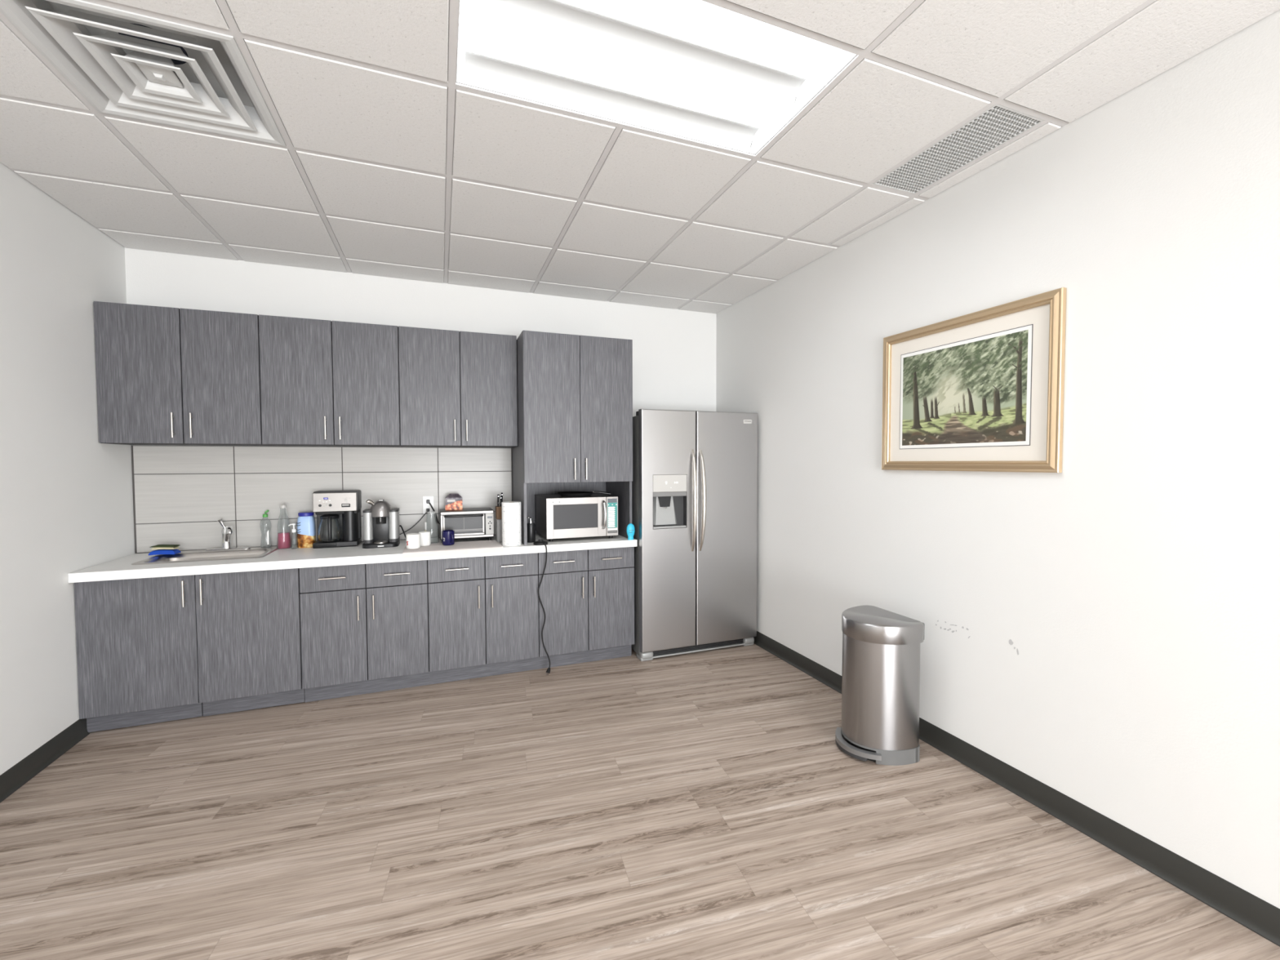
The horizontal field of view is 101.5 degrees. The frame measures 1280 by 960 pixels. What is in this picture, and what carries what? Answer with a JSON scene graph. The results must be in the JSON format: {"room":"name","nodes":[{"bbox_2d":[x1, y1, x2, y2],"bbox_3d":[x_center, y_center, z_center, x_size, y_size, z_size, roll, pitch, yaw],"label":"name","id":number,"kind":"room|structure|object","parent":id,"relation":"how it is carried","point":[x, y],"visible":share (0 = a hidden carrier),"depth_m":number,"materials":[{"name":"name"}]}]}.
{"room":"office break room","nodes":[
{"label":"office break room","id":0,"kind":"room"},
{"bbox_2d":[0,161,134,775],"bbox_3d":[-1.580,-0.053,-0.923,0.120,2.995,8.716,-1,2,-21],"label":"wall","id":1,"kind":"structure","parent":0,"point":[66,495],"depth_m":2.48,"materials":[{"name":"white paint"}]},
{"bbox_2d":[0,718,89,802],"bbox_3d":[-1.418,1.399,-1.096,0.016,0.102,8.181,-1,2,-21],"label":"baseboard","id":2,"kind":"structure","parent":1,"relation":"attached to","point":[23,771],"depth_m":2.41,"materials":[{"name":"grey rubber"}]},
{"bbox_2d":[124,247,716,463],"bbox_3d":[-1.226,-0.221,3.938,4.249,2.995,0.120,-1,2,-21],"label":"wall","id":3,"kind":"structure","parent":0,"point":[674,350],"depth_m":3.76,"materials":[{"name":"white paint"}]},
{"bbox_2d":[93,301,270,445],"bbox_3d":[-2.660,-0.595,3.113,0.746,0.768,0.371,-1,2,-21],"label":"upper cabinet","id":4,"kind":"object","parent":3,"relation":"attached to","point":[166,375],"visible":0.99,"depth_m":2.96,"materials":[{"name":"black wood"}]},
{"bbox_2d":[131,444,512,553],"bbox_3d":[-2.022,0.102,3.575,2.253,0.656,0.010,-1,2,-21],"label":"backsplash","id":5,"kind":"structure","parent":3,"relation":"attached to","point":[180,493],"depth_m":3.43,"materials":[{"name":"grey tile"}]},
{"bbox_2d":[422,496,434,514],"bbox_3d":[-1.520,0.180,3.759,0.073,0.127,0.006,-1,2,-21],"label":"wall outlet","id":6,"kind":"object","parent":5,"relation":"attached to","point":[425,505],"visible":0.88,"depth_m":3.75,"materials":[{"name":"white plastic"}]},
{"bbox_2d":[258,314,403,447],"bbox_3d":[-1.959,-0.606,3.380,0.752,0.768,0.371,-1,2,-21],"label":"upper cabinet","id":7,"kind":"object","parent":3,"relation":"attached to","point":[324,383],"visible":0.99,"depth_m":3.23,"materials":[{"name":"black wood"}]},
{"bbox_2d":[398,325,517,447],"bbox_3d":[-1.257,-0.617,3.648,0.749,0.768,0.371,-1,2,-21],"label":"upper cabinet","id":8,"kind":"object","parent":3,"relation":"attached to","point":[457,388],"visible":1,"depth_m":3.50,"materials":[{"name":"black wood"}]},
{"bbox_2d":[457,82,749,153],"bbox_3d":[0.345,-1.550,-0.238,4.009,0.060,8.716,-1,2,-21],"label":"ceiling slab","id":9,"kind":"structure","parent":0,"point":[458,82],"depth_m":2.30,"materials":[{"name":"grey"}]},
{"bbox_2d":[0,643,1279,959],"bbox_3d":[0.353,1.463,-0.134,4.249,0.100,8.956,-1,2,-21],"label":"floor","id":10,"kind":"structure","parent":0,"point":[704,805],"depth_m":1.94,"materials":[{"name":"plastic"}]},
{"bbox_2d":[74,568,304,732],"bbox_3d":[-2.505,0.903,3.088,0.975,0.812,0.622,-1,2,-21],"label":"base cabinet","id":11,"kind":"object","parent":10,"relation":"on","point":[154,650],"visible":0.84,"depth_m":2.82,"materials":[{"name":"black wood"}]},
{"bbox_2d":[67,533,637,582],"bbox_3d":[-1.547,0.458,3.439,3.031,0.047,0.622,-1,2,-21],"label":"countertop","id":12,"kind":"structure","parent":11,"relation":"on","point":[122,568],"depth_m":3.04,"materials":[{"name":"white stone"}]},
{"bbox_2d":[131,546,278,564],"bbox_3d":[-2.548,0.536,3.129,0.604,0.187,0.440,-1,2,-21],"label":"sink","id":13,"kind":"object","parent":12,"relation":"in","point":[254,552],"visible":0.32,"depth_m":3.19,"materials":[{"name":"silver metal"}]},
{"bbox_2d":[148,549,181,555],"bbox_3d":[-2.820,0.426,3.104,0.122,0.030,0.080,-1,2,-21],"label":"cloth","id":14,"kind":"object","parent":13,"relation":"on","point":[158,551],"visible":0.92,"depth_m":3.08,"materials":[{"name":"blue fabric"}]},
{"bbox_2d":[149,544,180,549],"bbox_3d":[-2.818,0.397,3.105,0.114,0.027,0.076,-1,2,-21],"label":"sponge","id":15,"kind":"object","parent":14,"relation":"on","point":[157,546],"visible":1,"depth_m":3.08,"materials":[{"name":"beige"}]},
{"bbox_2d":[259,509,271,547],"bbox_3d":[-2.408,0.313,3.365,0.060,0.242,0.042,-1,2,-21],"label":"soap bottle","id":16,"kind":"object","parent":13,"relation":"on","point":[265,524],"visible":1,"depth_m":3.35,"materials":[{"name":"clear plastic"}]},
{"bbox_2d":[205,518,250,551],"bbox_3d":[-2.568,0.340,3.235,0.230,0.197,0.164,-1,2,-21],"label":"faucet","id":17,"kind":"object","parent":12,"relation":"on","point":[226,532],"visible":1,"depth_m":3.26,"materials":[{"name":"silver metal"}]},
{"bbox_2d":[276,503,291,549],"bbox_3d":[-2.289,0.295,3.361,0.080,0.287,0.080,-1,2,-21],"label":"soap bottle","id":18,"kind":"object","parent":12,"relation":"on","point":[283,540],"visible":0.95,"depth_m":3.34,"materials":[{"name":"pink plastic"}]},
{"bbox_2d":[288,523,297,548],"bbox_3d":[-2.219,0.358,3.346,0.045,0.162,0.039,-1,2,-21],"label":"pump bottle","id":19,"kind":"object","parent":12,"relation":"on","point":[294,538],"visible":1,"depth_m":3.34,"materials":[{"name":"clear plastic"}]},
{"bbox_2d":[296,511,315,547],"bbox_3d":[-2.176,0.324,3.409,0.097,0.226,0.097,-1,2,-21],"label":"plastic tub","id":20,"kind":"object","parent":12,"relation":"on","point":[306,531],"visible":0.99,"depth_m":3.37,"materials":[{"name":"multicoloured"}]},
{"bbox_2d":[312,489,361,548],"bbox_3d":[-1.998,0.254,3.454,0.260,0.362,0.220,-1,2,-21],"label":"coffee maker","id":21,"kind":"object","parent":12,"relation":"on","point":[338,513],"visible":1,"depth_m":3.41,"materials":[{"name":"black plastic"}]},
{"bbox_2d":[341,503,350,506],"bbox_3d":[-1.923,0.166,3.421,0.050,0.022,0.010,-1,2,-21],"label":"switch","id":22,"kind":"object","parent":21,"relation":"attached to","point":[342,504],"depth_m":3.42,"materials":[{"name":"silver plastic"}]},
{"bbox_2d":[362,499,429,548],"bbox_3d":[-1.626,0.277,3.533,0.473,0.310,0.242,-2,3,-42],"label":"coffee machine","id":23,"kind":"object","parent":12,"relation":"on","point":[381,526],"visible":0.91,"depth_m":3.41,"materials":[{"name":"silver plastic"}]},
{"bbox_2d":[424,511,439,543],"bbox_3d":[-1.414,0.322,3.549,0.092,0.215,0.092,-1,2,-21],"label":"clear bottle","id":24,"kind":"object","parent":12,"relation":"on","point":[431,524],"visible":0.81,"depth_m":3.52,"materials":[{"name":"clear glass"}]},
{"bbox_2d":[402,540,502,557],"bbox_3d":[-1.208,0.442,3.395,0.588,0.033,0.312,-1,2,-21],"label":"drying mat","id":25,"kind":"object","parent":12,"relation":"on","point":[481,546],"visible":0.91,"depth_m":3.30,"materials":[{"name":"white"}]},
{"bbox_2d":[405,533,420,549],"bbox_3d":[-1.430,0.384,3.300,0.082,0.090,0.113,-1,2,-21],"label":"mug","id":26,"kind":"object","parent":25,"relation":"on","point":[412,540],"visible":1,"depth_m":3.25,"materials":[{"name":"white ceramic"}]},
{"bbox_2d":[418,531,431,546],"bbox_3d":[-1.403,0.381,3.409,0.072,0.088,0.102,-1,2,-21],"label":"mug","id":27,"kind":"object","parent":25,"relation":"on","point":[425,537],"visible":0.96,"depth_m":3.37,"materials":[{"name":"white ceramic"}]},
{"bbox_2d":[441,529,454,545],"bbox_3d":[-1.251,0.378,3.414,0.077,0.092,0.105,-1,2,-21],"label":"mug","id":28,"kind":"object","parent":25,"relation":"on","point":[448,535],"visible":1,"depth_m":3.39,"materials":[{"name":"blue ceramic"}]},
{"bbox_2d":[495,506,502,542],"bbox_3d":[-0.965,0.304,3.602,0.051,0.246,0.079,-1,2,-21],"label":"knife block","id":29,"kind":"object","parent":25,"relation":"on","point":[498,508],"visible":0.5,"depth_m":3.56,"materials":[{"name":"brown wood"}]},
{"bbox_2d":[497,494,499,506],"bbox_3d":[-0.970,0.139,3.581,0.018,0.083,0.020,-1,2,-21],"label":"kitchen knife","id":30,"kind":"object","parent":29,"relation":"on","point":[498,495],"visible":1,"depth_m":3.58,"materials":[{"name":"black plastic"}]},
{"bbox_2d":[426,499,493,542],"bbox_3d":[-1.270,0.283,3.692,0.441,0.282,0.300,-1,2,-21],"label":"toaster oven","id":31,"kind":"object","parent":12,"relation":"on","point":[474,522],"visible":0.91,"depth_m":3.60,"materials":[{"name":"silver metal"}]},
{"bbox_2d":[444,493,462,510],"bbox_3d":[-1.321,0.153,3.710,0.114,0.112,0.070,-1,2,-21],"label":"carton","id":32,"kind":"object","parent":31,"relation":"on","point":[453,501],"visible":1,"depth_m":3.68,"materials":[{"name":"multicoloured cardboard"}]},
{"bbox_2d":[501,501,521,546],"bbox_3d":[-0.853,0.289,3.477,0.126,0.284,0.126,-1,2,-21],"label":"paper towel roll","id":33,"kind":"object","parent":12,"relation":"on","point":[511,510],"visible":1,"depth_m":3.42,"materials":[{"name":"white paper"}]},
{"bbox_2d":[526,516,535,542],"bbox_3d":[-0.751,0.338,3.591,0.062,0.178,0.062,-1,2,-21],"label":"dispenser bottle","id":34,"kind":"object","parent":12,"relation":"on","point":[531,526],"visible":0.94,"depth_m":3.57,"materials":[{"name":"black plastic"}]},
{"bbox_2d":[533,539,550,675],"bbox_3d":[-0.653,0.842,3.483,0.096,0.892,0.127,-1,2,-21],"label":"power cord","id":35,"kind":"object","parent":12,"relation":"on","point":[540,542],"visible":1,"depth_m":3.46,"materials":[{"name":"black"}]},
{"bbox_2d":[511,330,632,545],"bbox_3d":[-0.504,-0.283,3.804,0.756,1.402,0.637,-1,2,-21],"label":"cabinet","id":36,"kind":"object","parent":12,"relation":"on","point":[575,392],"visible":0.94,"depth_m":3.54,"materials":[{"name":"grey laminate"}]},
{"bbox_2d":[535,493,617,541],"bbox_3d":[-0.464,0.267,3.832,0.516,0.302,0.480,-1,2,-21],"label":"microwave","id":37,"kind":"object","parent":12,"relation":"on","point":[557,517],"visible":0.99,"depth_m":3.66,"materials":[{"name":"silver metal"}]},
{"bbox_2d":[557,490,610,497],"bbox_3d":[-0.407,0.098,3.811,0.384,0.034,0.260,-1,2,-21],"label":"frying pan","id":38,"kind":"object","parent":37,"relation":"on","point":[566,494],"visible":1,"depth_m":3.73,"materials":[{"name":"black metal"}]},
{"bbox_2d":[626,523,635,539],"bbox_3d":[-0.065,0.364,3.690,0.061,0.115,0.038,-1,2,-21],"label":"container","id":39,"kind":"object","parent":12,"relation":"on","point":[630,528],"visible":1,"depth_m":3.68,"materials":[{"name":"teal plastic"}]},
{"bbox_2d":[299,560,429,688],"bbox_3d":[-1.730,0.891,3.383,0.680,0.812,0.622,-1,2,-21],"label":"base cabinet","id":40,"kind":"object","parent":10,"relation":"on","point":[359,622],"visible":0.93,"depth_m":3.12,"materials":[{"name":"black wood"}]},
{"bbox_2d":[304,644,631,702],"bbox_3d":[-1.018,1.243,3.443,2.042,0.098,0.015,-1,2,-21],"label":"toe kick","id":41,"kind":"object","parent":10,"relation":"on","point":[314,694],"visible":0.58,"depth_m":3.38,"materials":[{"name":"grey laminate"}]},
{"bbox_2d":[427,552,538,671],"bbox_3d":[-1.093,0.880,3.626,0.682,0.812,0.622,-1,2,-21],"label":"base cabinet","id":42,"kind":"object","parent":10,"relation":"on","point":[484,610],"visible":0.95,"depth_m":3.36,"materials":[{"name":"black wood"}]},
{"bbox_2d":[537,546,634,657],"bbox_3d":[-0.455,0.870,3.870,0.681,0.812,0.622,-1,2,-21],"label":"base cabinet","id":43,"kind":"object","parent":10,"relation":"on","point":[587,596],"visible":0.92,"depth_m":3.60,"materials":[{"name":"black wood"}]},
{"bbox_2d":[631,408,757,661],"bbox_3d":[0.344,0.380,4.070,0.936,1.773,0.738,-1,2,-21],"label":"refrigerator","id":44,"kind":"object","parent":10,"relation":"on","point":[695,482],"visible":1,"depth_m":3.77,"materials":[{"name":"grey metal"}]},
{"bbox_2d":[835,604,924,765],"bbox_3d":[1.134,0.991,2.560,0.338,0.652,0.362,-1,2,-21],"label":"trash can","id":45,"kind":"object","parent":10,"relation":"on","point":[881,664],"visible":1,"depth_m":2.43,"materials":[{"name":"silver metal"}]},
{"bbox_2d":[0,0,1279,313],"bbox_3d":[0.347,-1.290,-0.226,4.021,0.019,8.728,-1,2,-21],"label":"ceiling","id":46,"kind":"structure","parent":0,"point":[878,115],"depth_m":2.15,"materials":[{"name":"tile"}]},
{"bbox_2d":[0,0,286,146],"bbox_3d":[-1.608,-1.432,1.748,0.584,0.190,0.584,-1,2,-21],"label":"ceiling vent","id":47,"kind":"object","parent":46,"relation":"in","point":[125,64],"visible":0.98,"depth_m":1.72,"materials":[{"name":"white metal"}]},
{"bbox_2d":[0,0,1156,309],"bbox_3d":[0.346,-1.305,-0.229,4.007,0.041,8.714,-1,2,-21],"label":"ceiling grid","id":48,"kind":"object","parent":46,"relation":"attached to","point":[233,30],"depth_m":1.98,"materials":[{"name":"silver metal"}]},
{"bbox_2d":[455,0,857,154],"bbox_3d":[0.033,-1.406,1.723,1.193,0.098,0.584,-1,2,-21],"label":"ceiling light","id":49,"kind":"object","parent":46,"relation":"attached to","point":[700,70],"visible":0.86,"depth_m":1.77,"materials":[{"name":"white plastic"}]},
{"bbox_2d":[871,103,1044,194],"bbox_3d":[1.308,-1.394,2.210,0.263,0.046,0.584,-1,2,-21],"label":"ceiling vent","id":50,"kind":"object","parent":46,"relation":"in","point":[998,124],"visible":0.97,"depth_m":2.17,"materials":[{"name":"white metal"}]},
{"bbox_2d":[715,9,1279,908],"bbox_3d":[2.278,-0.114,0.548,0.121,2.995,8.716,-1,2,-21],"label":"wall","id":51,"kind":"structure","parent":0,"point":[1104,628],"depth_m":1.93,"materials":[{"name":"white paint"}]},
{"bbox_2d":[881,287,1066,472],"bbox_3d":[1.475,-0.398,2.429,0.028,0.712,0.872,-1,2,-21],"label":"framed print","id":52,"kind":"object","parent":51,"relation":"attached to","point":[982,390],"visible":1,"depth_m":2.32,"materials":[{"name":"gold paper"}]},
{"bbox_2d":[753,631,1279,946],"bbox_3d":[2.218,1.331,0.574,0.016,0.102,8.712,-1,2,-21],"label":"baseboard","id":53,"kind":"structure","parent":51,"relation":"attached to","point":[1247,909],"depth_m":1.93,"materials":[{"name":"grey rubber"}]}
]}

